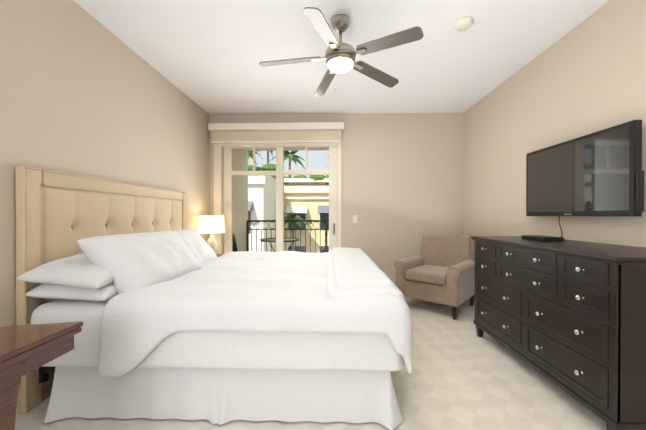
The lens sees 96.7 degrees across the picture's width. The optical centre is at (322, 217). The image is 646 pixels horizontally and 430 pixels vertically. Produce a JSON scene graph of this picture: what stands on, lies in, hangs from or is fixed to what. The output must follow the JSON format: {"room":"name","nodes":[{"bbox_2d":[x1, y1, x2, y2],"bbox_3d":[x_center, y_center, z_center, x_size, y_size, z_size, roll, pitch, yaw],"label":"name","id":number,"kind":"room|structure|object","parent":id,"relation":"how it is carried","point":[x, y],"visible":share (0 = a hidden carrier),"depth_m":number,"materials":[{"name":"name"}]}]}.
{"room":"bedroom","nodes":[
{"label":"bedroom","id":0,"kind":"room"},
{"bbox_2d":[0,0,209,326],"bbox_3d":[-1.901,-0.202,1.388,0.150,2.740,6.460,0,0,1],"label":"wall","id":1,"kind":"structure","parent":0,"point":[83,92],"depth_m":2.17,"materials":[{"name":"beige paint"}]},
{"bbox_2d":[15,297,606,429],"bbox_3d":[0.123,1.218,1.345,4.200,0.100,6.460,0,0,1],"label":"floor","id":2,"kind":"structure","parent":0,"point":[462,375],"depth_m":1.84,"materials":[{"name":"carpet"}]},
{"bbox_2d":[0,321,82,429],"bbox_3d":[-1.442,0.819,0.826,0.717,0.702,0.949,0,0,1],"label":"side table","id":3,"kind":"object","parent":2,"relation":"on","point":[25,349],"visible":1,"depth_m":1.08,"materials":[{"name":"brown wood"}]},
{"bbox_2d":[15,166,412,429],"bbox_3d":[-0.626,0.427,2.613,2.326,1.468,2.164,0,0,1],"label":"bed","id":4,"kind":"object","parent":2,"relation":"on","point":[163,302],"visible":1,"depth_m":1.65,"materials":[{"name":"beige fabric"}]},
{"bbox_2d":[30,299,402,370],"bbox_3d":[-0.574,0.680,2.621,2.123,0.359,2.070,0,0,1],"label":"sheet","id":5,"kind":"object","parent":4,"relation":"on","point":[182,350],"depth_m":1.59,"materials":[{"name":"white fabric"}]},
{"bbox_2d":[97,251,412,376],"bbox_3d":[-0.330,0.646,2.606,1.738,0.446,2.173,0,0,1],"label":"duvet","id":6,"kind":"object","parent":4,"relation":"on","point":[241,311],"depth_m":1.59,"materials":[{"name":"white fabric"}]},
{"bbox_2d":[394,234,474,319],"bbox_3d":[1.491,0.708,3.737,0.817,0.913,0.836,0,0,42],"label":"armchair","id":7,"kind":"object","parent":2,"relation":"on","point":[439,269],"visible":0.9,"depth_m":3.58,"materials":[{"name":"beige fabric"}]},
{"bbox_2d":[470,236,645,429],"bbox_3d":[1.762,0.678,2.121,0.632,0.972,1.460,0,0,1],"label":"dresser","id":8,"kind":"object","parent":2,"relation":"on","point":[568,316],"visible":0.96,"depth_m":1.68,"materials":[{"name":"brown wood"}]},
{"bbox_2d":[522,235,563,240],"bbox_3d":[1.839,0.175,2.407,0.162,0.030,0.260,0,0,1],"label":"cable box","id":9,"kind":"object","parent":8,"relation":"on","point":[541,238],"visible":0.98,"depth_m":2.32,"materials":[{"name":"black plastic"}]},
{"bbox_3d":[-1.488,0.854,4.014,0.505,0.600,0.580,0,0,1],"label":"nightstand","id":10,"kind":"object","parent":2,"relation":"on","visible":0},
{"bbox_2d":[198,216,224,251],"bbox_3d":[-1.545,0.267,4.022,0.360,0.575,0.360,0,0,1],"label":"lamp","id":11,"kind":"object","parent":10,"relation":"on","point":[211,225],"visible":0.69,"depth_m":3.89,"materials":[{"name":"fabric"}]},
{"bbox_2d":[209,113,463,283],"bbox_3d":[0.202,-0.218,4.491,3.900,2.740,0.150,0,0,1],"label":"wall","id":12,"kind":"structure","parent":0,"point":[402,183],"depth_m":4.39,"materials":[{"name":"beige paint"}]},
{"bbox_2d":[208,122,343,142],"bbox_3d":[-0.696,-1.275,4.368,2.050,0.285,0.129,0,0,1],"label":"valance","id":13,"kind":"object","parent":12,"relation":"attached to","point":[315,132],"visible":1,"depth_m":4.32,"materials":[{"name":"white fabric"}]},
{"bbox_2d":[214,142,341,253],"bbox_3d":[-0.688,0.002,4.504,1.978,2.299,0.169,0,0,1],"label":"door frame","id":14,"kind":"structure","parent":12,"relation":"attached to","point":[334,172],"depth_m":4.46,"materials":[{"name":"beige wood"}]},
{"bbox_2d":[353,215,357,222],"bbox_3d":[0.508,0.026,4.405,0.072,0.116,0.010,0,0,1],"label":"light switch","id":15,"kind":"object","parent":12,"relation":"attached to","point":[355,218],"visible":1,"depth_m":4.40,"materials":[{"name":"beige plastic"}]},
{"bbox_2d":[73,0,609,114],"bbox_3d":[0.123,-1.622,1.330,4.200,0.100,6.460,0,0,1],"label":"ceiling","id":16,"kind":"structure","parent":0,"point":[207,56],"depth_m":2.66,"materials":[{"name":"white paint"}]},
{"bbox_2d":[259,7,423,96],"bbox_3d":[0.094,-1.376,2.303,1.200,0.401,1.258,0,0,1],"label":"fan","id":17,"kind":"object","parent":16,"relation":"hanging from","point":[340,57],"visible":1,"depth_m":2.22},
{"bbox_2d":[454,16,472,30],"bbox_3d":[1.145,-1.556,2.325,0.144,0.042,0.144,0,0,1],"label":"smoke detector","id":18,"kind":"object","parent":16,"relation":"attached to","point":[463,23],"visible":0.98,"depth_m":2.29,"materials":[{"name":"beige plastic"}]},
{"bbox_2d":[463,0,645,261],"bbox_3d":[2.148,-0.202,1.287,0.150,2.740,6.460,0,0,1],"label":"wall","id":19,"kind":"structure","parent":0,"point":[586,76],"depth_m":2.56,"materials":[{"name":"beige paint"}]},
{"bbox_2d":[526,120,643,236],"bbox_3d":[2.043,-0.224,2.311,0.106,0.796,1.027,0,0,1],"label":"tv","id":20,"kind":"object","parent":19,"relation":"attached to","point":[599,173],"visible":0.98,"depth_m":2.12,"materials":[{"name":"black plastic"}]},
{"label":"outside","id":21,"kind":"structure","parent":0,"visible":0},
{"bbox_3d":[-1.027,13.104,33.564,120.000,0.200,53.000,0,0,1],"label":"ground","id":22,"kind":"structure","parent":21,"visible":0},
{"bbox_2d":[248,151,328,252],"bbox_3d":[4.027,2.025,30.331,70.263,21.990,19.100,0,0,1],"label":"building","id":23,"kind":"structure","parent":22,"relation":"on","point":[259,211],"depth_m":29.46,"materials":[{"name":"beige paint"}]},
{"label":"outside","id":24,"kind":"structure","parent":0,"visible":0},
{"bbox_3d":[0.126,1.282,5.471,4.900,0.230,1.790,0,0,1],"label":"floor","id":25,"kind":"structure","parent":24,"visible":0},
{"bbox_2d":[233,234,237,251],"bbox_3d":[-1.355,0.710,4.938,0.422,0.921,0.380,0,0,-34],"label":"bistro chair","id":26,"kind":"object","parent":25,"relation":"on","point":[234,245],"depth_m":4.75,"materials":[{"name":"grey metal"}]},
{"bbox_2d":[222,147,328,253],"bbox_3d":[0.126,-0.343,5.463,4.900,3.020,1.790,0,0,1],"label":"wall","id":27,"kind":"structure","parent":25,"relation":"on","point":[238,194],"depth_m":5.86,"materials":[{"name":"beige paint"}]},
{"bbox_2d":[247,220,328,252],"bbox_3d":[0.121,0.553,6.263,3.564,0.980,0.050,0,0,1],"label":"balcony railing","id":28,"kind":"object","parent":27,"relation":"attached to","point":[285,221],"depth_m":6.27,"materials":[{"name":"grey metal"}]},
{"bbox_2d":[260,238,299,251],"bbox_3d":[-0.804,0.800,5.487,0.744,0.766,0.744,0,0,1],"label":"bistro table","id":29,"kind":"object","parent":25,"relation":"on","point":[293,240],"depth_m":5.48,"materials":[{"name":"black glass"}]}
]}

